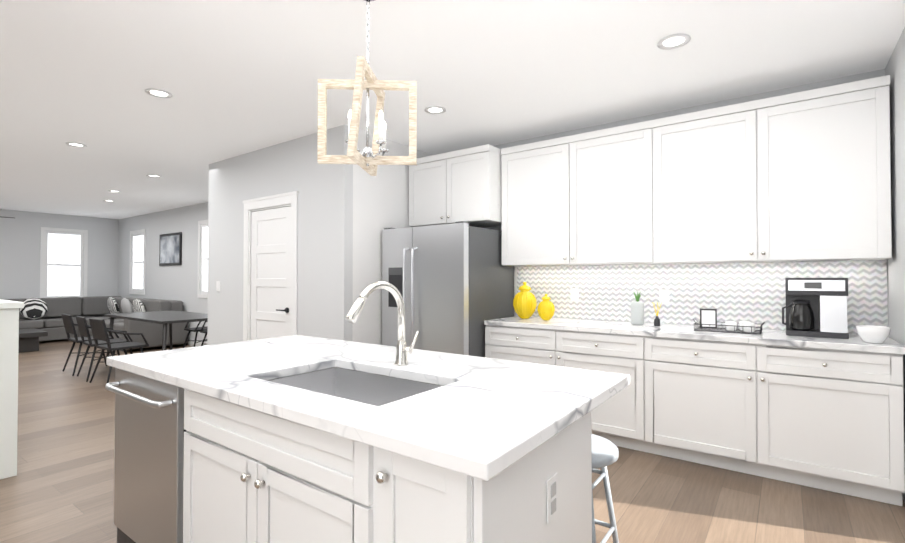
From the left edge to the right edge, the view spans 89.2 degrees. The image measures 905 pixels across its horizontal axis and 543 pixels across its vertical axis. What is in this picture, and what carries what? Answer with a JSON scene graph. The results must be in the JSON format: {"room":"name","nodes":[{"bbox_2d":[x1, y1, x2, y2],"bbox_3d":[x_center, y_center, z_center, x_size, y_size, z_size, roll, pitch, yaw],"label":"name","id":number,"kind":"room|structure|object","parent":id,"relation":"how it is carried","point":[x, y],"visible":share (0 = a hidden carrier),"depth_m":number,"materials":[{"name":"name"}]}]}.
{"room":"kitchen","nodes":[
{"label":"kitchen","id":0,"kind":"room"},
{"bbox_2d":[0,209,118,298],"bbox_3d":[-10.224,0.061,8.006,0.100,2.700,7.430,-1,-1,36],"label":"wall","id":1,"kind":"structure","parent":0,"point":[20,233],"depth_m":9.80,"materials":[{"name":"white paint"}]},
{"bbox_2d":[40,227,87,297],"bbox_3d":[-8.622,-0.144,10.190,0.117,1.610,0.820,-1,-1,36],"label":"window","id":2,"kind":"structure","parent":1,"relation":"in","point":[63,276],"depth_m":10.18,"materials":[{"name":"white glass"}]},
{"bbox_2d":[207,124,352,344],"bbox_3d":[-1.964,0.019,4.944,2.500,2.700,0.100,-1,-1,36],"label":"wall","id":3,"kind":"structure","parent":0,"point":[325,258],"depth_m":4.55,"materials":[{"name":"white paint"}]},
{"bbox_2d":[216,281,219,290],"bbox_3d":[-2.798,0.176,5.479,0.080,0.120,0.011,-1,-1,36],"label":"switch plate","id":4,"kind":"object","parent":3,"relation":"attached to","point":[217,285],"visible":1,"depth_m":5.47,"materials":[{"name":"white plastic"}]},
{"bbox_2d":[251,206,290,339],"bbox_3d":[-1.918,0.349,4.884,0.760,2.030,0.040,-1,-1,36],"label":"pantry door","id":5,"kind":"structure","parent":3,"relation":"in","point":[270,261],"depth_m":4.88,"materials":[{"name":"white wood"}]},
{"bbox_2d":[276,307,288,312],"bbox_3d":[-1.738,0.395,4.690,0.148,0.056,0.059,-1,-1,36],"label":"door lever","id":6,"kind":"object","parent":5,"relation":"attached to","point":[286,310],"visible":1,"depth_m":4.67,"materials":[{"name":"black metal"}]},
{"bbox_2d":[243,191,298,340],"bbox_3d":[-1.915,0.287,4.890,1.000,2.168,0.124,-1,-1,36],"label":"door frame","id":7,"kind":"structure","parent":3,"relation":"attached to","point":[288,199],"depth_m":4.90,"materials":[{"name":"white wood"}]},
{"bbox_2d":[352,129,431,344],"bbox_3d":[-0.588,0.017,4.796,0.100,2.700,1.280,-1,-1,36],"label":"wall","id":8,"kind":"structure","parent":0,"point":[380,201],"depth_m":4.47,"materials":[{"name":"white paint"}]},
{"bbox_2d":[0,339,904,542],"bbox_3d":[-4.738,1.386,3.995,13.670,0.060,7.630,-1,-1,36],"label":"floor","id":9,"kind":"structure","parent":0,"point":[58,487],"depth_m":2.77,"materials":[{"name":"brown wood"}]},
{"bbox_2d":[0,299,23,479],"bbox_3d":[-4.083,0.785,3.823,2.980,1.143,0.190,-1,-1,36],"label":"wall","id":10,"kind":"structure","parent":9,"relation":"on","point":[9,330],"depth_m":3.00,"materials":[{"name":"white paint"}]},
{"bbox_2d":[18,328,47,352],"bbox_3d":[-7.854,1.242,8.102,0.900,0.340,0.900,-1,-1,36],"label":"coffee table","id":11,"kind":"object","parent":9,"relation":"on","point":[28,340],"visible":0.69,"depth_m":8.08,"materials":[{"name":"grey wood"}]},
{"bbox_2d":[61,314,113,375],"bbox_3d":[-5.072,0.987,6.422,0.517,0.806,0.544,-1,-1,38],"label":"chair","id":12,"kind":"object","parent":9,"relation":"on","point":[69,323],"visible":0.65,"depth_m":6.25,"materials":[{"name":"black metal"}]},
{"bbox_2d":[2,296,187,351],"bbox_3d":[-7.684,0.958,8.229,3.710,0.892,4.040,-1,-1,36],"label":"sofa","id":13,"kind":"object","parent":9,"relation":"on","point":[43,314],"visible":0.65,"depth_m":9.18,"materials":[{"name":"fabric"}]},
{"bbox_2d":[76,316,129,381],"bbox_3d":[-4.604,0.983,6.081,0.517,0.806,0.544,-1,-1,40],"label":"chair","id":14,"kind":"object","parent":9,"relation":"on","point":[83,326],"visible":0.58,"depth_m":5.96,"materials":[{"name":"black metal"}]},
{"bbox_2d":[89,318,148,383],"bbox_3d":[-4.150,0.978,5.751,0.517,0.806,0.544,-1,-1,34],"label":"chair","id":15,"kind":"object","parent":9,"relation":"on","point":[100,331],"visible":0.79,"depth_m":5.62,"materials":[{"name":"black metal"}]},
{"bbox_2d":[104,310,207,359],"bbox_3d":[-4.164,1.016,6.718,2.000,0.756,0.950,-1,-1,36],"label":"dining table","id":16,"kind":"object","parent":9,"relation":"on","point":[165,318],"visible":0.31,"depth_m":6.48,"materials":[{"name":"grey wood"}]},
{"bbox_2d":[183,321,207,347],"bbox_3d":[-4.160,1.004,7.672,0.517,0.806,0.544,-1,-1,41],"label":"chair","id":17,"kind":"object","parent":9,"relation":"on","point":[197,329],"visible":0.4,"depth_m":7.61,"materials":[{"name":"black metal"}]},
{"bbox_2d":[200,321,207,345],"bbox_3d":[-3.693,1.000,7.331,0.517,0.806,0.544,-1,-1,36],"label":"chair","id":18,"kind":"object","parent":9,"relation":"on","point":[204,331],"visible":0.19,"depth_m":7.28,"materials":[{"name":"black metal"}]},
{"bbox_2d":[105,363,591,542],"bbox_3d":[-0.600,0.889,1.883,2.114,0.877,0.810,-1,-1,36],"label":"kitchen island","id":19,"kind":"object","parent":9,"relation":"on","point":[296,439],"depth_m":1.45,"materials":[{"name":"white wood"}]},
{"bbox_2d":[105,368,185,542],"bbox_3d":[-1.173,0.888,2.280,0.660,0.848,0.778,-1,-1,36],"label":"dishwasher","id":20,"kind":"object","parent":19,"relation":"in","point":[149,452],"depth_m":1.98,"materials":[{"name":"silver metal"}]},
{"bbox_2d":[106,335,629,482],"bbox_3d":[-0.490,0.434,2.035,2.180,0.040,1.080,-1,-1,36],"label":"island countertop","id":21,"kind":"structure","parent":19,"relation":"on","point":[486,416],"depth_m":1.55,"materials":[{"name":"white stone"}]},
{"bbox_2d":[265,363,440,402],"bbox_3d":[-0.390,0.590,1.780,0.792,0.303,0.502,-1,-1,36],"label":"sink","id":22,"kind":"object","parent":21,"relation":"in","point":[361,383],"depth_m":2.05,"materials":[{"name":"silver metal"}]},
{"bbox_2d":[346,281,418,364],"bbox_3d":[-0.287,0.226,1.933,0.136,0.371,0.325,-1,-1,36],"label":"faucet","id":23,"kind":"object","parent":21,"relation":"on","point":[402,349],"visible":1,"depth_m":2.01,"materials":[{"name":"silver metal"}]},
{"bbox_2d":[547,473,557,523],"bbox_3d":[0.288,0.649,1.317,0.008,0.120,0.070,-1,-1,36],"label":"outlet","id":24,"kind":"object","parent":19,"relation":"attached to","point":[552,478],"depth_m":1.31,"materials":[{"name":"white plastic"}]},
{"bbox_2d":[382,221,513,356],"bbox_3d":[-0.054,0.469,4.554,0.976,1.790,0.972,-1,-1,36],"label":"fridge","id":25,"kind":"object","parent":9,"relation":"on","point":[453,284],"visible":0.58,"depth_m":4.18,"materials":[{"name":"silver metal"}]},
{"bbox_2d":[484,324,555,365],"bbox_3d":[0.753,0.922,4.208,0.685,0.874,0.629,-1,-1,36],"label":"base cabinet","id":26,"kind":"object","parent":9,"relation":"on","point":[512,342],"depth_m":3.95,"materials":[{"name":"white wood"}]},
{"bbox_2d":[556,328,647,452],"bbox_3d":[1.307,0.917,3.805,0.685,0.874,0.629,-1,-1,36],"label":"base cabinet","id":27,"kind":"object","parent":9,"relation":"on","point":[621,420],"depth_m":3.49,"materials":[{"name":"white wood"}]},
{"bbox_2d":[591,434,618,542],"bbox_3d":[0.513,1.027,1.927,0.350,0.604,0.350,-1,-1,36],"label":"stool","id":28,"kind":"object","parent":9,"relation":"on","point":[605,453],"visible":0.19,"depth_m":1.90,"materials":[{"name":"grey paint"}]},
{"bbox_2d":[644,336,759,475],"bbox_3d":[1.861,0.911,3.402,0.685,0.874,0.629,-1,-1,36],"label":"base cabinet","id":29,"kind":"object","parent":9,"relation":"on","point":[702,397],"depth_m":3.13,"materials":[{"name":"white wood"}]},
{"bbox_2d":[760,344,904,505],"bbox_3d":[2.415,0.906,2.999,0.685,0.874,0.629,-1,-1,36],"label":"base cabinet","id":30,"kind":"object","parent":9,"relation":"on","point":[822,413],"depth_m":2.73,"materials":[{"name":"white wood"}]},
{"bbox_2d":[484,316,904,351],"bbox_3d":[1.586,0.455,3.600,2.756,0.040,0.636,-1,-1,36],"label":"countertop","id":31,"kind":"structure","parent":30,"relation":"on","point":[767,336],"depth_m":3.24,"materials":[{"name":"white stone"}]},
{"bbox_2d":[513,282,536,318],"bbox_3d":[0.685,0.271,4.349,0.222,0.348,0.217,-1,-1,36],"label":"ginger jar","id":32,"kind":"object","parent":31,"relation":"on","point":[524,303],"visible":1,"depth_m":4.28,"materials":[{"name":"yellow ceramic"}]},
{"bbox_2d":[537,294,554,319],"bbox_3d":[0.849,0.321,4.166,0.155,0.241,0.152,-1,-1,36],"label":"ginger jar","id":33,"kind":"object","parent":31,"relation":"on","point":[546,309],"visible":1,"depth_m":4.12,"materials":[{"name":"yellow ceramic"}]},
{"bbox_2d":[631,291,643,324],"bbox_3d":[1.525,0.300,3.786,0.104,0.274,0.104,-1,-1,36],"label":"vase","id":34,"kind":"object","parent":31,"relation":"on","point":[637,311],"visible":1,"depth_m":3.75,"materials":[{"name":"grey ceramic"}]},
{"bbox_2d":[652,302,661,325],"bbox_3d":[1.641,0.340,3.676,0.067,0.190,0.070,-1,-1,36],"label":"reed diffuser","id":35,"kind":"object","parent":31,"relation":"on","point":[656,321],"visible":1,"depth_m":3.66,"materials":[{"name":"glass"}]},
{"bbox_2d":[693,309,764,334],"bbox_3d":[1.997,0.353,3.330,0.446,0.152,0.266,-1,-1,36],"label":"wire tray","id":36,"kind":"object","parent":31,"relation":"on","point":[708,318],"visible":1,"depth_m":3.33,"materials":[{"name":"metal"}]},
{"bbox_2d":[782,278,848,338],"bbox_3d":[2.426,0.235,3.090,0.342,0.385,0.266,-1,-1,36],"label":"coffee maker","id":37,"kind":"object","parent":31,"relation":"on","point":[815,307],"visible":1,"depth_m":2.99,"materials":[{"name":"grey plastic"}]},
{"bbox_2d":[856,325,890,342],"bbox_3d":[2.503,0.375,2.733,0.156,0.095,0.156,-1,-1,36],"label":"bowl","id":38,"kind":"object","parent":31,"relation":"on","point":[872,334],"visible":1,"depth_m":2.69,"materials":[{"name":"white ceramic"}]},
{"bbox_2d":[0,0,904,218],"bbox_3d":[-4.738,-1.374,4.032,13.670,0.060,7.630,-1,-1,36],"label":"ceiling","id":39,"kind":"structure","parent":0,"point":[234,78],"depth_m":3.08,"materials":[{"name":"white paint"}]},
{"bbox_2d":[65,142,86,146],"bbox_3d":[-3.936,-1.325,4.803,0.180,0.008,0.180,-1,-1,36],"label":"recessed light","id":40,"kind":"object","parent":39,"relation":"in","point":[74,144],"visible":0.96,"depth_m":4.80,"materials":[{"name":"white"}]},
{"bbox_2d":[146,174,160,177],"bbox_3d":[-4.083,-1.305,6.282,0.180,0.008,0.180,-1,-1,36],"label":"recessed light","id":41,"kind":"object","parent":39,"relation":"in","point":[154,176],"visible":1,"depth_m":6.29,"materials":[{"name":"white"}]},
{"bbox_2d":[145,88,172,97],"bbox_3d":[-2.215,-1.344,3.463,0.180,0.008,0.180,-1,-1,36],"label":"recessed light","id":42,"kind":"object","parent":39,"relation":"in","point":[155,92],"visible":0.98,"depth_m":3.46,"materials":[{"name":"white"}]},
{"bbox_2d":[317,0,416,175],"bbox_3d":[-0.409,-0.935,2.217,0.380,0.863,0.324,1,-1,-43],"label":"chandelier","id":43,"kind":"object","parent":39,"relation":"hanging from","point":[369,160],"visible":1,"depth_m":2.20,"materials":[{"name":"white wood"}]},
{"bbox_2d":[424,106,445,113],"bbox_3d":[-0.143,-1.339,3.811,0.180,0.008,0.180,-1,-1,36],"label":"recessed light","id":44,"kind":"object","parent":39,"relation":"in","point":[435,110],"visible":0.96,"depth_m":3.81,"materials":[{"name":"white"}]},
{"bbox_2d":[657,34,690,49],"bbox_3d":[1.304,-1.354,2.707,0.180,0.008,0.180,-1,-1,36],"label":"recessed light","id":45,"kind":"object","parent":39,"relation":"in","point":[673,41],"visible":0.96,"depth_m":2.71,"materials":[{"name":"white plastic"}]},
{"bbox_2d":[118,69,887,342],"bbox_3d":[-2.522,0.048,7.057,13.670,2.700,0.100,-1,-1,36],"label":"wall","id":46,"kind":"structure","parent":0,"point":[177,282],"depth_m":8.92,"materials":[{"name":"white paint"}]},
{"bbox_2d":[129,229,145,294],"bbox_3d":[-7.045,-0.207,10.339,0.840,1.440,0.117,-1,-1,36],"label":"window","id":47,"kind":"structure","parent":46,"relation":"in","point":[137,260],"depth_m":10.39,"materials":[{"name":"white glass"}]},
{"bbox_2d":[159,232,181,265],"bbox_3d":[-5.723,-0.446,9.311,0.950,0.650,0.030,-1,-1,36],"label":"picture frame","id":48,"kind":"object","parent":46,"relation":"attached to","point":[170,249],"visible":1,"depth_m":9.27,"materials":[{"name":"black"}]},
{"bbox_2d":[183,341,206,346],"bbox_3d":[-5.087,1.367,8.834,7.148,0.110,0.015,-1,-1,36],"label":"baseboard","id":49,"kind":"structure","parent":46,"relation":"attached to","point":[189,343],"depth_m":8.65,"materials":[{"name":"white wood"}]},
{"bbox_2d":[197,220,207,297],"bbox_3d":[-4.417,-0.234,8.426,0.840,1.440,0.117,-1,-1,36],"label":"window","id":50,"kind":"structure","parent":46,"relation":"in","point":[204,263],"depth_m":8.58,"materials":[{"name":"white"}]},
{"bbox_2d":[408,144,501,227],"bbox_3d":[0.084,-0.826,4.762,0.996,0.705,0.560,-1,-1,36],"label":"upper cabinet","id":51,"kind":"object","parent":46,"relation":"attached to","point":[452,187],"visible":0.96,"depth_m":4.49,"materials":[{"name":"white wood"}]},
{"bbox_2d":[501,136,568,265],"bbox_3d":[0.837,-0.622,4.345,0.685,1.124,0.324,-1,-1,36],"label":"upper cabinet","id":52,"kind":"object","parent":46,"relation":"attached to","point":[535,176],"depth_m":4.21,"materials":[{"name":"white wood"}]},
{"bbox_2d":[569,120,660,264],"bbox_3d":[1.391,-0.627,3.942,0.685,1.124,0.324,-1,-1,36],"label":"upper cabinet","id":53,"kind":"object","parent":46,"relation":"attached to","point":[611,169],"depth_m":3.81,"materials":[{"name":"white wood"}]},
{"bbox_2d":[517,259,887,333],"bbox_3d":[1.772,0.161,3.859,2.756,0.554,0.010,-1,-1,36],"label":"backsplash","id":54,"kind":"structure","parent":46,"relation":"attached to","point":[751,292],"depth_m":3.69,"materials":[{"name":"tile"}]},
{"bbox_2d":[571,289,577,300],"bbox_3d":[1.143,0.218,4.304,0.075,0.115,0.009,-1,-1,36],"label":"outlet","id":55,"kind":"object","parent":54,"relation":"attached to","point":[574,292],"depth_m":4.30,"materials":[{"name":"white plastic"}]},
{"bbox_2d":[659,290,668,303],"bbox_3d":[1.774,0.211,3.845,0.075,0.115,0.009,-1,-1,36],"label":"outlet","id":56,"kind":"object","parent":54,"relation":"attached to","point":[664,296],"depth_m":3.84,"materials":[{"name":"white plastic"}]},
{"bbox_2d":[653,100,760,263],"bbox_3d":[1.945,-0.633,3.539,0.685,1.124,0.324,-1,-1,36],"label":"upper cabinet","id":57,"kind":"object","parent":46,"relation":"attached to","point":[707,163],"depth_m":3.39,"materials":[{"name":"white wood"}]},
{"bbox_2d":[757,75,891,261],"bbox_3d":[2.499,-0.639,3.136,0.685,1.124,0.324,-1,-1,36],"label":"upper cabinet","id":58,"kind":"object","parent":46,"relation":"attached to","point":[802,176],"depth_m":2.99,"materials":[{"name":"white wood"}]},
{"bbox_2d":[885,27,904,501],"bbox_3d":[0.748,-0.049,0.021,0.100,2.700,7.430,-1,-1,36],"label":"wall","id":59,"kind":"structure","parent":0,"point":[895,68],"depth_m":2.75,"materials":[{"name":"white paint"}]}
]}

